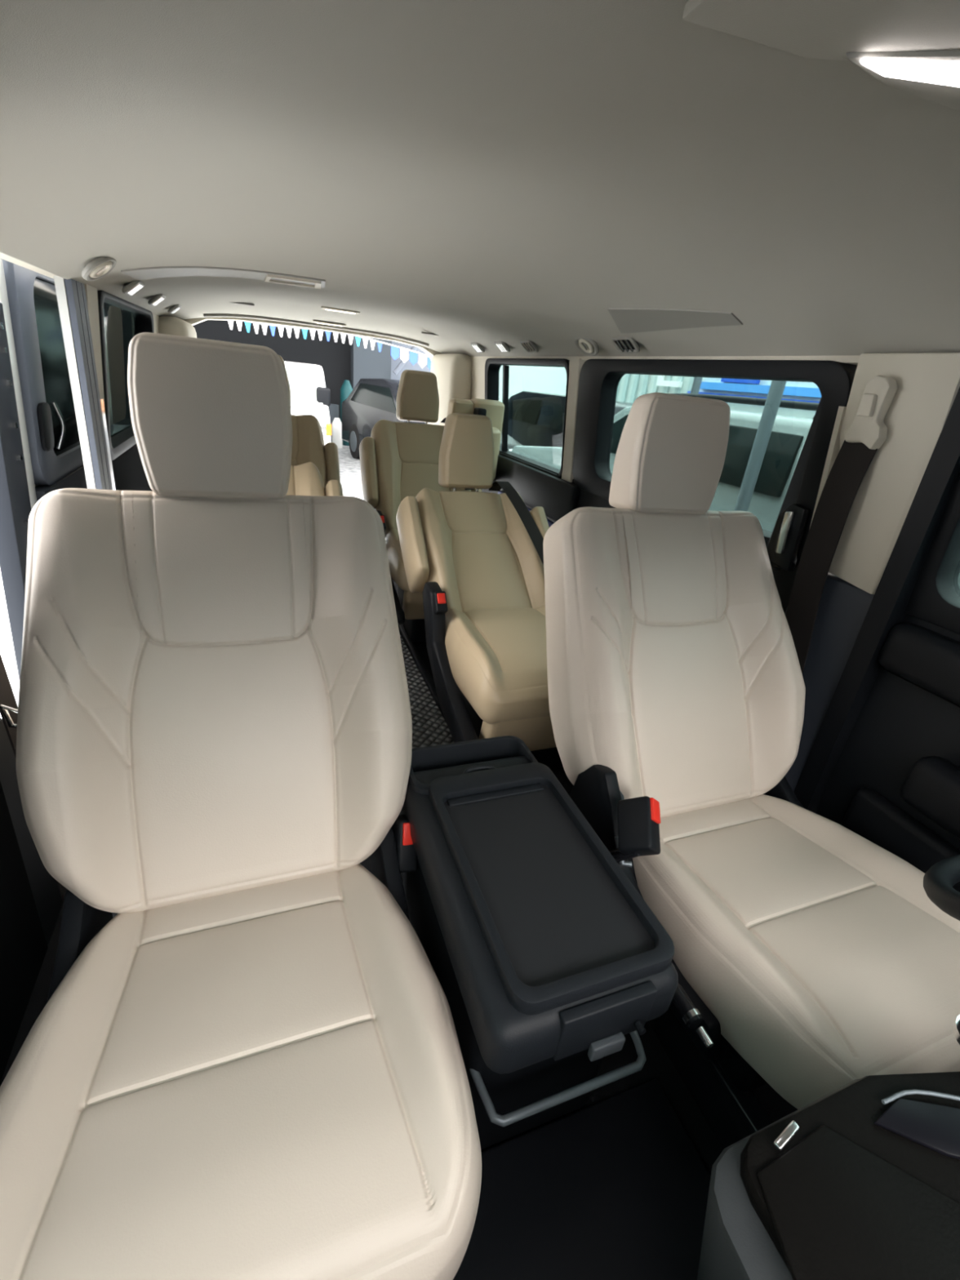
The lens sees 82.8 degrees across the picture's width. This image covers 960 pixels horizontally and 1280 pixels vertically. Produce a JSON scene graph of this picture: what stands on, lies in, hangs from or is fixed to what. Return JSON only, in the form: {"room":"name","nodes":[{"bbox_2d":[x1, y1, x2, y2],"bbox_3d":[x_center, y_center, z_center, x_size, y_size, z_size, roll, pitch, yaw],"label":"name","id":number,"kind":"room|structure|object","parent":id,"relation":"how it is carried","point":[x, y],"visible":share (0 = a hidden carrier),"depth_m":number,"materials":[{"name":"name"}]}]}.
{"room":"vehicle interior","nodes":[
{"label":"vehicle interior","id":0,"kind":"room"},
{"bbox_2d":[0,444,152,1082],"bbox_3d":[-1.245,-0.478,1.909,0.080,1.260,3.350,-4,27,-21],"label":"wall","id":1,"kind":"structure","parent":0,"point":[24,947],"depth_m":0.97,"materials":[{"name":"black"}]},
{"bbox_2d":[0,252,57,279],"bbox_3d":[-1.023,-0.880,1.280,0.062,0.025,4.200,-4,27,-21],"label":"trim","id":2,"kind":"structure","parent":1,"relation":"attached to","point":[3,256],"depth_m":1.20,"materials":[{"name":"beige plastic"}]},
{"bbox_2d":[0,717,63,946],"bbox_3d":[-0.872,0.370,0.972,0.050,0.670,0.698,-4,27,-21],"label":"trim","id":3,"kind":"structure","parent":1,"relation":"attached to","point":[46,892],"depth_m":1.05,"materials":[{"name":"black plastic"}]},
{"bbox_2d":[0,653,66,902],"bbox_3d":[-0.738,0.158,0.889,0.041,0.950,0.059,-4,27,-21],"label":"belt","id":4,"kind":"object","parent":1,"relation":"attached to","point":[8,704],"visible":0.38,"depth_m":0.86,"materials":[{"name":"black"}]},
{"bbox_2d":[0,257,87,679],"bbox_3d":[-1.567,-0.519,2.109,0.210,1.660,1.360,-4,27,-21],"label":"sliding door","id":5,"kind":"structure","parent":1,"relation":"in","point":[41,451],"depth_m":1.58,"materials":[{"name":"grey metal"}]},
{"bbox_2d":[53,275,115,489],"bbox_3d":[-1.169,-0.368,1.706,0.070,1.312,0.235,-4,27,-21],"label":"trim","id":6,"kind":"structure","parent":1,"relation":"attached to","point":[60,282],"depth_m":1.45,"materials":[{"name":"white paint"}]},
{"bbox_2d":[64,278,112,489],"bbox_3d":[-1.130,-0.363,1.659,0.064,1.250,0.125,-4,27,-21],"label":"trim","id":7,"kind":"structure","parent":1,"relation":"attached to","point":[76,292],"depth_m":1.48,"materials":[{"name":"metal"}]},
{"bbox_2d":[84,284,105,412],"bbox_3d":[-1.129,-0.789,1.591,0.064,0.435,0.120,-4,27,-21],"label":"trim","id":8,"kind":"structure","parent":1,"relation":"attached to","point":[91,295],"depth_m":1.56,"materials":[{"name":"beige plastic"}]},
{"bbox_2d":[97,289,154,460],"bbox_3d":[-1.348,-1.005,2.063,0.122,0.487,0.995,-4,27,-21],"label":"window","id":9,"kind":"structure","parent":1,"relation":"in","point":[121,320],"depth_m":2.02,"materials":[{"name":"black glass"}]},
{"bbox_2d":[152,314,159,333],"bbox_3d":[-1.660,-1.400,2.788,0.120,0.465,0.800,-4,27,-21],"label":"trim","id":10,"kind":"structure","parent":1,"relation":"attached to","point":[156,318],"depth_m":2.54,"materials":[{"name":"beige plastic"}]},
{"bbox_2d":[158,315,196,337],"bbox_3d":[-1.615,-1.299,2.985,0.150,0.805,0.510,-4,27,-21],"label":"trim","id":11,"kind":"structure","parent":1,"relation":"attached to","point":[167,325],"depth_m":2.63,"materials":[{"name":"beige plastic"}]},
{"bbox_2d":[183,317,441,360],"bbox_3d":[-1.030,-1.335,3.556,1.690,1.360,0.110,-4,27,-21],"label":"wall","id":12,"kind":"structure","parent":0,"point":[430,353],"depth_m":3.25,"materials":[{"name":"beige plastic"}]},
{"bbox_2d":[203,313,429,346],"bbox_3d":[-0.899,-1.793,3.128,1.244,0.049,0.071,-4,27,-21],"label":"trim","id":13,"kind":"structure","parent":12,"relation":"attached to","point":[204,314],"depth_m":3.12,"materials":[{"name":"grey plastic"}]},
{"bbox_2d":[0,579,797,1176],"bbox_3d":[-0.344,0.279,2.026,1.750,0.060,4.470,-4,27,-21],"label":"floor","id":14,"kind":"structure","parent":0,"point":[658,1065],"depth_m":1.00,"materials":[{"name":"black carpet"}]},
{"bbox_2d":[0,332,481,1279],"bbox_3d":[-0.342,0.219,0.752,0.591,1.137,0.946,-4,27,-21],"label":"seat","id":15,"kind":"object","parent":14,"relation":"on","point":[253,1068],"visible":1,"depth_m":0.79,"materials":[{"name":"beige leather"}]},
{"bbox_2d":[0,863,481,1279],"bbox_3d":[-0.303,0.533,0.705,0.526,0.215,0.568,-4,27,-21],"label":"cushion","id":16,"kind":"object","parent":15,"relation":"on","point":[243,1071],"depth_m":0.60,"materials":[{"name":"beige leather"}]},
{"bbox_2d":[359,369,482,642],"bbox_3d":[-0.206,-0.599,2.489,0.582,1.124,0.900,-4,27,-21],"label":"seat","id":17,"kind":"object","parent":14,"relation":"on","point":[398,460],"visible":0.44,"depth_m":2.55,"materials":[{"name":"beige leather"}]},
{"bbox_2d":[385,528,409,591],"bbox_3d":[-0.178,-0.373,2.455,0.489,0.180,0.460,-4,27,-21],"label":"cushion","id":18,"kind":"object","parent":17,"relation":"on","point":[397,573],"depth_m":2.28,"materials":[{"name":"beige leather"}]},
{"bbox_2d":[398,623,446,722],"bbox_3d":[-0.388,-0.066,2.639,0.028,0.030,2.480,-4,27,-21],"label":"trim","id":19,"kind":"structure","parent":14,"relation":"on","point":[423,669],"depth_m":2.29,"materials":[{"name":"black plastic"}]},
{"bbox_2d":[399,633,453,814],"bbox_3d":[-0.838,-0.073,2.569,0.855,0.012,2.680,-4,27,-21],"label":"mat","id":20,"kind":"object","parent":14,"relation":"on","point":[429,726],"visible":0.02,"depth_m":1.99,"materials":[{"name":"carpet"}]},
{"bbox_2d":[278,355,340,487],"bbox_3d":[-0.832,-0.529,2.195,0.582,1.124,0.900,-4,27,-21],"label":"seat","id":21,"kind":"object","parent":20,"relation":"on","point":[308,440],"visible":0.15,"depth_m":2.37,"materials":[{"name":"beige leather"}]},
{"bbox_2d":[286,462,343,496],"bbox_3d":[-0.644,-0.199,1.608,0.556,1.067,1.032,-4,27,-21],"label":"seat","id":22,"kind":"object","parent":20,"relation":"on","point":[305,479],"visible":0.05,"depth_m":1.83,"materials":[{"name":"beige leather"}]},
{"bbox_2d":[395,413,563,768],"bbox_3d":[0.073,-0.170,1.799,0.556,0.997,1.032,-4,27,-21],"label":"seat","id":23,"kind":"object","parent":14,"relation":"on","point":[478,571],"visible":0.85,"depth_m":1.80,"materials":[{"name":"beige leather"}]},
{"bbox_2d":[444,604,550,724],"bbox_3d":[0.136,0.046,1.671,0.463,0.177,0.500,-4,27,-21],"label":"cushion","id":24,"kind":"object","parent":23,"relation":"on","point":[495,655],"depth_m":1.51,"materials":[{"name":"beige leather"}]},
{"bbox_2d":[488,480,543,564],"bbox_3d":[0.178,-0.362,1.979,0.070,0.342,0.545,-10,30,-31],"label":"belt","id":25,"kind":"object","parent":23,"relation":"attached to","point":[526,518],"visible":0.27,"depth_m":1.97,"materials":[{"name":"black"}]},
{"bbox_2d":[400,735,678,1149],"bbox_3d":[0.037,0.527,0.968,0.279,0.474,0.554,-4,27,-21],"label":"console","id":26,"kind":"object","parent":14,"relation":"on","point":[544,953],"visible":0.92,"depth_m":0.79,"materials":[{"name":"black plastic"}]},
{"bbox_2d":[542,392,959,1149],"bbox_3d":[0.494,0.177,1.037,0.609,1.137,0.974,-2,26,-17],"label":"seat","id":27,"kind":"object","parent":14,"relation":"on","point":[815,959],"visible":0.98,"depth_m":1.06,"materials":[{"name":"beige leather"}]},
{"bbox_2d":[671,982,714,1048],"bbox_3d":[0.271,0.561,0.871,0.027,0.160,0.239,-2,27,-18],"label":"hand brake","id":28,"kind":"object","parent":27,"relation":"attached to","point":[691,1016],"visible":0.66,"depth_m":0.77,"materials":[{"name":"black plastic"}]},
{"bbox_2d":[632,794,959,1109],"bbox_3d":[0.556,0.492,0.994,0.526,0.215,0.568,-4,27,-21],"label":"cushion","id":29,"kind":"object","parent":27,"relation":"on","point":[809,951],"depth_m":0.85,"materials":[{"name":"beige leather"}]},
{"bbox_2d":[697,1071,959,1279],"bbox_3d":[0.441,0.723,0.526,0.497,0.541,0.325,-4,27,-21],"label":"console","id":30,"kind":"object","parent":14,"relation":"on","point":[861,1180],"visible":1,"depth_m":0.45,"materials":[{"name":"grey"}]},
{"bbox_2d":[951,1014,959,1044],"bbox_3d":[0.530,0.406,0.556,0.062,0.045,0.062,-4,27,-21],"label":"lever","id":31,"kind":"object","parent":30,"relation":"attached to","point":[956,1024],"visible":1,"depth_m":0.57,"materials":[{"name":"silver plastic"}]},
{"bbox_3d":[0.421,0.779,0.087,1.560,0.749,0.380,-4,27,-21],"label":"dashboard","id":32,"kind":"object","parent":14,"relation":"on","visible":0},
{"bbox_2d":[923,854,959,920],"bbox_3d":[0.738,0.357,0.637,0.368,0.425,0.364,17,27,21],"label":"steering wheel","id":33,"kind":"object","parent":32,"relation":"attached to","point":[939,881],"visible":1,"depth_m":0.69,"materials":[{"name":"black plastic"}]},
{"bbox_2d":[0,0,959,356],"bbox_3d":[-0.224,-0.980,1.484,1.636,0.200,4.388,-4,27,-21],"label":"ceiling","id":34,"kind":"structure","parent":0,"point":[462,172],"depth_m":0.77,"materials":[{"name":"grey fabric"}]},
{"bbox_2d":[81,256,116,281],"bbox_3d":[-0.898,-0.879,1.285,0.073,0.061,0.129,-4,27,-21],"label":"ceiling vent","id":35,"kind":"object","parent":34,"relation":"in","point":[97,268],"visible":0.94,"depth_m":1.26,"materials":[{"name":"grey plastic"}]},
{"bbox_2d":[121,280,144,296],"bbox_3d":[-1.046,-1.065,1.643,0.052,0.044,0.112,-4,27,-21],"label":"ceiling vent","id":36,"kind":"object","parent":34,"relation":"in","point":[133,286],"visible":0.94,"depth_m":1.62,"materials":[{"name":"grey plastic"}]},
{"bbox_2d":[147,293,165,306],"bbox_3d":[-1.207,-1.272,2.033,0.052,0.044,0.112,-4,27,-21],"label":"ceiling vent","id":37,"kind":"object","parent":34,"relation":"in","point":[156,300],"visible":0.97,"depth_m":2.01,"materials":[{"name":"grey plastic"}]},
{"bbox_2d":[167,304,181,314],"bbox_3d":[-1.392,-1.510,2.481,0.052,0.044,0.112,-4,27,-21],"label":"ceiling vent","id":38,"kind":"object","parent":34,"relation":"in","point":[175,308],"visible":0.98,"depth_m":2.44,"materials":[{"name":"grey plastic"}]},
{"bbox_2d":[120,266,325,288],"bbox_3d":[-0.709,-1.038,1.565,0.530,0.067,0.205,-4,27,-21],"label":"air duct","id":39,"kind":"object","parent":34,"relation":"attached to","point":[140,273],"visible":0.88,"depth_m":1.53,"materials":[{"name":"grey plastic"}]},
{"bbox_2d":[264,274,320,288],"bbox_3d":[-0.550,-1.065,1.616,0.165,0.015,0.165,-4,27,-21],"label":"grille","id":40,"kind":"object","parent":39,"relation":"attached to","point":[274,278],"depth_m":1.62,"materials":[{"name":"grey plastic"}]},
{"bbox_2d":[229,302,254,306],"bbox_3d":[-1.176,-1.630,2.628,0.160,0.008,0.020,-4,27,-21],"label":"headliner slot","id":41,"kind":"object","parent":34,"relation":"attached to","point":[239,303],"visible":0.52,"depth_m":2.63,"materials":[{"name":"grey plastic"}]},
{"bbox_2d":[312,320,346,326],"bbox_3d":[-0.849,-1.783,3.067,0.180,0.011,0.070,-4,27,-21],"label":"recessed light","id":42,"kind":"object","parent":34,"relation":"in","point":[313,321],"visible":1,"depth_m":3.04,"materials":[{"name":"beige plastic"}]},
{"bbox_2d":[320,306,359,314],"bbox_3d":[-0.672,-1.586,2.619,0.180,0.011,0.070,-4,27,-21],"label":"recessed light","id":43,"kind":"object","parent":34,"relation":"in","point":[329,308],"visible":1,"depth_m":2.60,"materials":[{"name":"beige plastic"}]},
{"bbox_2d":[471,342,484,352],"bbox_3d":[-0.012,-1.521,2.829,0.052,0.044,0.112,-4,27,-21],"label":"ceiling vent","id":44,"kind":"object","parent":34,"relation":"in","point":[477,347],"visible":1,"depth_m":2.81,"materials":[{"name":"grey plastic"}]},
{"bbox_2d":[494,341,511,352],"bbox_3d":[0.105,-1.373,2.546,0.052,0.044,0.112,-4,27,-21],"label":"ceiling light","id":45,"kind":"object","parent":34,"relation":"in","point":[502,346],"visible":1,"depth_m":2.53,"materials":[{"name":"grey plastic"}]},
{"bbox_2d":[520,340,538,352],"bbox_3d":[0.208,-1.241,2.297,0.052,0.044,0.112,-4,27,-21],"label":"ceiling vent","id":46,"kind":"object","parent":34,"relation":"in","point":[529,346],"visible":0.98,"depth_m":2.29,"materials":[{"name":"grey plastic"}]},
{"bbox_2d":[574,337,599,355],"bbox_3d":[0.372,-1.029,1.899,0.073,0.061,0.129,-4,27,-21],"label":"ceiling vent","id":47,"kind":"object","parent":34,"relation":"in","point":[590,344],"visible":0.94,"depth_m":1.89,"materials":[{"name":"grey plastic"}]},
{"bbox_2d":[611,337,639,353],"bbox_3d":[0.455,-0.923,1.700,0.052,0.044,0.112,-4,27,-21],"label":"ceiling vent","id":48,"kind":"object","parent":34,"relation":"in","point":[623,344],"visible":0.97,"depth_m":1.69,"materials":[{"name":"grey plastic"}]},
{"bbox_2d":[607,308,742,333],"bbox_3d":[0.459,-0.832,1.406,0.129,0.045,0.442,-6,28,-25],"label":"air duct","id":49,"kind":"object","parent":34,"relation":"attached to","point":[627,320],"visible":1,"depth_m":1.40,"materials":[{"name":"grey plastic"}]},
{"bbox_2d":[682,0,959,60],"bbox_3d":[0.406,-0.392,0.272,0.400,0.010,0.515,-4,27,-21],"label":"console","id":50,"kind":"structure","parent":34,"relation":"attached to","point":[824,29],"depth_m":0.41,"materials":[{"name":"plastic"}]},
{"bbox_2d":[846,50,959,111],"bbox_3d":[0.530,-0.469,0.472,0.456,0.018,0.160,8,25,3],"label":"recessed light","id":51,"kind":"object","parent":34,"relation":"in","point":[934,76],"visible":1,"depth_m":0.45,"materials":[{"name":"white plastic"}]},
{"bbox_2d":[481,448,798,613],"bbox_3d":[0.308,-0.416,2.672,0.070,0.810,3.200,-4,27,-21],"label":"wall","id":52,"kind":"structure","parent":0,"point":[784,580],"depth_m":2.10,"materials":[{"name":"black plastic"}]},
{"bbox_2d":[427,353,471,426],"bbox_3d":[-0.212,-1.394,3.514,0.145,0.805,0.510,-4,27,-21],"label":"trim","id":53,"kind":"structure","parent":52,"relation":"attached to","point":[452,371],"depth_m":3.22,"materials":[{"name":"beige plastic"}]},
{"bbox_2d":[446,398,504,481],"bbox_3d":[-0.014,-1.044,2.878,0.298,0.420,0.250,-4,27,-21],"label":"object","id":54,"kind":"object","parent":52,"relation":"attached to","point":[494,410],"visible":0.3,"depth_m":2.81,"materials":[{"name":"beige leather"}]},
{"bbox_2d":[492,426,500,479],"bbox_3d":[0.038,-0.976,2.863,0.120,0.270,0.130,-4,27,-21],"label":"cushion","id":55,"kind":"object","parent":54,"relation":"on","point":[495,430],"depth_m":2.80,"materials":[{"name":"beige leather"}]},
{"bbox_2d":[497,490,554,527],"bbox_3d":[0.248,-0.602,2.580,0.017,0.040,0.850,-4,27,-21],"label":"trim","id":56,"kind":"structure","parent":52,"relation":"attached to","point":[550,522],"depth_m":2.43,"materials":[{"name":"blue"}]},
{"bbox_2d":[484,358,569,478],"bbox_3d":[0.222,-1.113,2.675,0.121,0.473,0.960,-4,27,-21],"label":"window","id":57,"kind":"structure","parent":52,"relation":"in","point":[533,392],"depth_m":2.63,"materials":[{"name":"clear glass"}]},
{"bbox_2d":[492,453,579,521],"bbox_3d":[0.186,-0.814,2.774,0.035,0.175,1.200,-4,27,-21],"label":"trim","id":58,"kind":"structure","parent":52,"relation":"attached to","point":[558,497],"depth_m":2.51,"materials":[{"name":"black plastic"}]},
{"bbox_2d":[561,358,586,482],"bbox_3d":[0.401,-0.895,2.244,0.118,0.465,0.080,-4,27,-21],"label":"trim","id":59,"kind":"structure","parent":52,"relation":"attached to","point":[575,365],"depth_m":2.22,"materials":[{"name":"beige plastic"}]},
{"bbox_2d":[470,355,860,399],"bbox_3d":[0.521,-0.777,1.971,0.120,0.480,4.200,-4,27,-21],"label":"trim","id":60,"kind":"structure","parent":52,"relation":"attached to","point":[477,383],"depth_m":1.78,"materials":[{"name":"beige plastic"}]},
{"bbox_2d":[572,359,857,569],"bbox_3d":[0.614,-0.618,1.723,0.121,0.473,1.155,-4,27,-21],"label":"window","id":61,"kind":"structure","parent":52,"relation":"in","point":[783,415],"depth_m":1.47,"materials":[{"name":"clear glass"}]},
{"bbox_2d":[766,503,810,571],"bbox_3d":[0.746,-0.256,1.335,0.054,0.159,0.084,-4,27,-21],"label":"handle","id":62,"kind":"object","parent":61,"relation":"attached to","point":[784,546],"depth_m":1.31,"materials":[{"name":"black plastic"}]},
{"bbox_2d":[808,406,846,529],"bbox_3d":[0.809,-0.336,1.237,0.135,0.350,0.027,-4,27,-21],"label":"trim","id":63,"kind":"structure","parent":52,"relation":"attached to","point":[833,449],"depth_m":1.18,"materials":[{"name":"beige plastic"}]},
{"bbox_2d":[784,572,874,791],"bbox_3d":[0.806,0.238,1.399,0.080,0.820,0.249,-4,27,-21],"label":"trim","id":64,"kind":"structure","parent":52,"relation":"attached to","point":[843,607],"depth_m":1.25,"materials":[{"name":"grey plastic"}]},
{"bbox_2d":[785,375,897,673],"bbox_3d":[0.733,-0.007,1.279,0.053,1.109,0.131,-4,27,-21],"label":"belt","id":65,"kind":"object","parent":52,"relation":"hanging from","point":[868,432],"visible":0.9,"depth_m":1.18,"materials":[{"name":"black"}]},
{"bbox_2d":[793,386,959,813],"bbox_3d":[0.843,0.071,1.198,0.110,1.220,0.045,-4,27,-21],"label":"trim","id":66,"kind":"structure","parent":52,"relation":"attached to","point":[887,607],"depth_m":1.11,"materials":[{"name":"black plastic"}]},
{"bbox_2d":[815,471,959,892],"bbox_3d":[1.066,0.351,0.707,0.135,1.260,1.240,-4,27,-21],"label":"door","id":67,"kind":"structure","parent":52,"relation":"in","point":[894,783],"depth_m":1.09,"materials":[{"name":"black plastic"}]},
{"bbox_2d":[828,352,959,594],"bbox_3d":[0.846,-0.336,1.134,0.139,0.454,0.210,-4,27,-21],"label":"trim","id":68,"kind":"structure","parent":52,"relation":"attached to","point":[928,384],"depth_m":1.07,"materials":[{"name":"beige plastic"}]},
{"label":"outside","id":69,"kind":"structure","parent":0,"visible":0},
{"bbox_2d":[0,445,363,718],"bbox_3d":[-1.241,-12.223,29.497,100.000,0.100,59.400,-4,27,-21],"label":"ground","id":70,"kind":"structure","parent":69,"point":[349,467],"depth_m":3.75,"materials":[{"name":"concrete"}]},
{"bbox_2d":[284,360,331,444],"bbox_3d":[-3.667,-4.071,9.682,1.800,1.658,4.820,-2,26,-17],"label":"van","id":71,"kind":"object","parent":70,"relation":"on","point":[309,393],"visible":0.27,"depth_m":8.14,"materials":[{"name":"white paint"}]},
{"bbox_2d":[315,386,330,406],"bbox_3d":[-2.355,-3.656,8.181,0.200,0.260,0.120,-2,27,-17],"label":"mirror","id":72,"kind":"object","parent":71,"relation":"attached to","point":[322,394],"depth_m":8.13,"materials":[{"name":"black plastic"}]},
{"bbox_2d":[192,320,431,419],"bbox_3d":[-3.725,-6.356,10.161,9.800,5.350,6.200,-4,27,-21],"label":"building","id":73,"kind":"structure","parent":70,"relation":"on","point":[340,362],"depth_m":12.90,"materials":[{"name":"grey"}]},
{"bbox_2d":[328,404,338,442],"bbox_3d":[-3.554,-5.137,12.906,0.400,0.850,0.400,-4,27,-21],"label":"drum","id":74,"kind":"object","parent":70,"relation":"on","point":[333,408],"visible":0.18,"depth_m":12.68,"materials":[{"name":"grey metal"}]},
{"bbox_2d":[331,417,342,448],"bbox_3d":[-3.210,-4.651,12.221,0.232,0.630,0.232,-4,27,-21],"label":"bollard","id":75,"kind":"object","parent":70,"relation":"on","point":[336,424],"visible":0.82,"depth_m":12.13,"materials":[{"name":"white paint"}]},
{"bbox_2d":[340,379,352,445],"bbox_3d":[-3.097,-5.276,12.662,0.300,1.400,0.300,-4,27,-21],"label":"gas cylinder","id":76,"kind":"object","parent":70,"relation":"on","point":[346,388],"visible":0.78,"depth_m":12.37,"materials":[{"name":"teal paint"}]},
{"bbox_2d":[341,378,425,458],"bbox_3d":[-1.046,-3.954,10.181,1.800,1.548,4.490,-9,29,-29],"label":"parked car","id":77,"kind":"object","parent":70,"relation":"on","point":[371,401],"visible":0.16,"depth_m":10.24,"materials":[{"name":"grey paint"}]},
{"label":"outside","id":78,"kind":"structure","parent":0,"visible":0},
{"bbox_2d":[242,320,429,357],"bbox_3d":[-1.602,-3.763,6.984,3.102,0.300,0.016,-4,27,-21],"label":"bunting string","id":79,"kind":"object","parent":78,"point":[242,321],"visible":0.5,"depth_m":6.96,"materials":[{"name":"fabric"}]},
{"bbox_2d":[227,320,233,329],"bbox_3d":[-2.949,-3.742,6.439,0.074,0.120,0.004,-4,27,-21],"label":"pennant","id":80,"kind":"object","parent":79,"relation":"hanging from","point":[230,322],"visible":0.64,"depth_m":6.44,"materials":[{"name":"white"}]},
{"bbox_2d":[235,320,242,331],"bbox_3d":[-2.862,-3.745,6.474,0.074,0.120,0.004,-4,27,-21],"label":"pennant","id":81,"kind":"object","parent":79,"relation":"hanging from","point":[238,322],"visible":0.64,"depth_m":6.47,"materials":[{"name":"white"}]},
{"bbox_2d":[244,321,250,332],"bbox_3d":[-2.776,-3.748,6.508,0.074,0.120,0.004,-4,27,-21],"label":"pennant","id":82,"kind":"object","parent":79,"relation":"hanging from","point":[247,324],"visible":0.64,"depth_m":6.50,"materials":[{"name":"blue"}]},
{"bbox_2d":[253,323,258,333],"bbox_3d":[-2.689,-3.751,6.542,0.074,0.120,0.004,-4,27,-21],"label":"pennant","id":83,"kind":"object","parent":79,"relation":"hanging from","point":[255,325],"visible":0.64,"depth_m":6.54,"materials":[{"name":"white"}]},
{"bbox_2d":[261,324,267,334],"bbox_3d":[-2.603,-3.755,6.575,0.074,0.120,0.004,-4,27,-21],"label":"pennant","id":84,"kind":"object","parent":79,"relation":"hanging from","point":[264,326],"visible":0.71,"depth_m":6.57,"materials":[{"name":"white"}]},
{"bbox_2d":[269,325,275,336],"bbox_3d":[-2.516,-3.761,6.608,0.074,0.120,0.004,-4,27,-21],"label":"pennant","id":85,"kind":"object","parent":79,"relation":"hanging from","point":[272,327],"visible":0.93,"depth_m":6.60,"materials":[{"name":"blue"}]},
{"bbox_2d":[277,326,284,337],"bbox_3d":[-2.429,-3.768,6.640,0.074,0.120,0.004,-4,27,-21],"label":"pennant","id":86,"kind":"object","parent":79,"relation":"hanging from","point":[280,328],"visible":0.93,"depth_m":6.64,"materials":[{"name":"white"}]},
{"bbox_2d":[285,327,291,337],"bbox_3d":[-2.342,-3.776,6.672,0.074,0.120,0.004,-4,27,-21],"label":"pennant","id":87,"kind":"object","parent":79,"relation":"hanging from","point":[288,329],"visible":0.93,"depth_m":6.67,"materials":[{"name":"white"}]},
{"bbox_2d":[293,328,299,337],"bbox_3d":[-2.255,-3.785,6.703,0.074,0.120,0.004,-4,27,-21],"label":"pennant","id":88,"kind":"object","parent":79,"relation":"hanging from","point":[296,330],"visible":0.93,"depth_m":6.70,"materials":[{"name":"white"}]},
{"bbox_2d":[302,328,307,338],"bbox_3d":[-2.167,-3.795,6.734,0.074,0.120,0.004,-4,27,-21],"label":"pennant","id":89,"kind":"object","parent":79,"relation":"hanging from","point":[304,331],"visible":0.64,"depth_m":6.73,"materials":[{"name":"blue"}]},
{"bbox_2d":[309,328,315,339],"bbox_3d":[-2.080,-3.803,6.766,0.074,0.120,0.004,-4,27,-21],"label":"pennant","id":90,"kind":"object","parent":79,"relation":"hanging from","point":[312,331],"visible":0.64,"depth_m":6.76,"materials":[{"name":"white"}]},
{"bbox_2d":[317,330,323,340],"bbox_3d":[-1.993,-3.811,6.798,0.074,0.120,0.004,-4,27,-21],"label":"pennant","id":91,"kind":"object","parent":79,"relation":"hanging from","point":[320,332],"visible":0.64,"depth_m":6.79,"materials":[{"name":"white"}]},
{"bbox_2d":[325,331,330,341],"bbox_3d":[-1.906,-3.818,6.830,0.074,0.120,0.004,-4,27,-21],"label":"pennant","id":92,"kind":"object","parent":79,"relation":"hanging from","point":[327,333],"visible":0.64,"depth_m":6.83,"materials":[{"name":"blue"}]},
{"bbox_2d":[333,332,338,342],"bbox_3d":[-1.819,-3.825,6.862,0.074,0.120,0.004,-4,27,-21],"label":"pennant","id":93,"kind":"object","parent":79,"relation":"hanging from","point":[335,334],"visible":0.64,"depth_m":6.86,"materials":[{"name":"white"}]},
{"bbox_2d":[340,333,346,343],"bbox_3d":[-1.732,-3.829,6.896,0.074,0.120,0.004,-4,27,-21],"label":"pennant","id":94,"kind":"object","parent":79,"relation":"hanging from","point":[343,335],"visible":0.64,"depth_m":6.89,"materials":[{"name":"white"}]},
{"bbox_2d":[347,334,353,344],"bbox_3d":[-1.646,-3.830,6.931,0.074,0.120,0.004,-4,27,-21],"label":"pennant","id":95,"kind":"object","parent":79,"relation":"hanging from","point":[350,337],"visible":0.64,"depth_m":6.93,"materials":[{"name":"white"}]},
{"bbox_2d":[355,336,360,346],"bbox_3d":[-1.560,-3.828,6.967,0.074,0.120,0.004,-4,27,-21],"label":"pennant","id":96,"kind":"object","parent":79,"relation":"hanging from","point":[357,339],"visible":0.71,"depth_m":6.96,"materials":[{"name":"blue"}]},
{"bbox_2d":[362,337,368,348],"bbox_3d":[-1.474,-3.824,7.005,0.074,0.120,0.004,-4,27,-21],"label":"pennant","id":97,"kind":"object","parent":79,"relation":"hanging from","point":[365,340],"visible":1,"depth_m":7.00,"materials":[{"name":"white"}]},
{"bbox_2d":[369,339,375,350],"bbox_3d":[-1.389,-3.820,7.042,0.074,0.120,0.004,-4,27,-21],"label":"pennant","id":98,"kind":"object","parent":79,"relation":"hanging from","point":[372,342],"visible":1,"depth_m":7.04,"materials":[{"name":"white"}]},
{"bbox_2d":[391,345,399,359],"bbox_3d":[-1.119,-3.783,7.173,0.110,0.170,0.004,-4,27,-21],"label":"pennant","id":99,"kind":"object","parent":79,"relation":"hanging from","point":[394,350],"visible":1,"depth_m":7.17,"materials":[{"name":"blue"}]},
{"bbox_2d":[400,348,408,362],"bbox_3d":[-1.004,-3.776,7.224,0.110,0.170,0.004,-4,27,-21],"label":"pennant","id":100,"kind":"object","parent":79,"relation":"hanging from","point":[404,353],"visible":1,"depth_m":7.22,"materials":[{"name":"white"}]},
{"bbox_2d":[409,351,417,364],"bbox_3d":[-0.889,-3.767,7.276,0.110,0.170,0.004,-4,27,-21],"label":"pennant","id":101,"kind":"object","parent":79,"relation":"hanging from","point":[413,356],"visible":1,"depth_m":7.27,"materials":[{"name":"blue"}]},
{"bbox_2d":[418,353,426,368],"bbox_3d":[-0.774,-3.756,7.329,0.110,0.170,0.004,-4,27,-21],"label":"pennant","id":102,"kind":"object","parent":79,"relation":"hanging from","point":[422,358],"visible":1,"depth_m":7.32,"materials":[{"name":"white"}]},
{"bbox_2d":[426,356,431,370],"bbox_3d":[-0.660,-3.741,7.384,0.110,0.170,0.004,-4,27,-21],"label":"pennant","id":103,"kind":"object","parent":79,"relation":"hanging from","point":[428,366],"visible":0.41,"depth_m":7.37,"materials":[{"name":"blue"}]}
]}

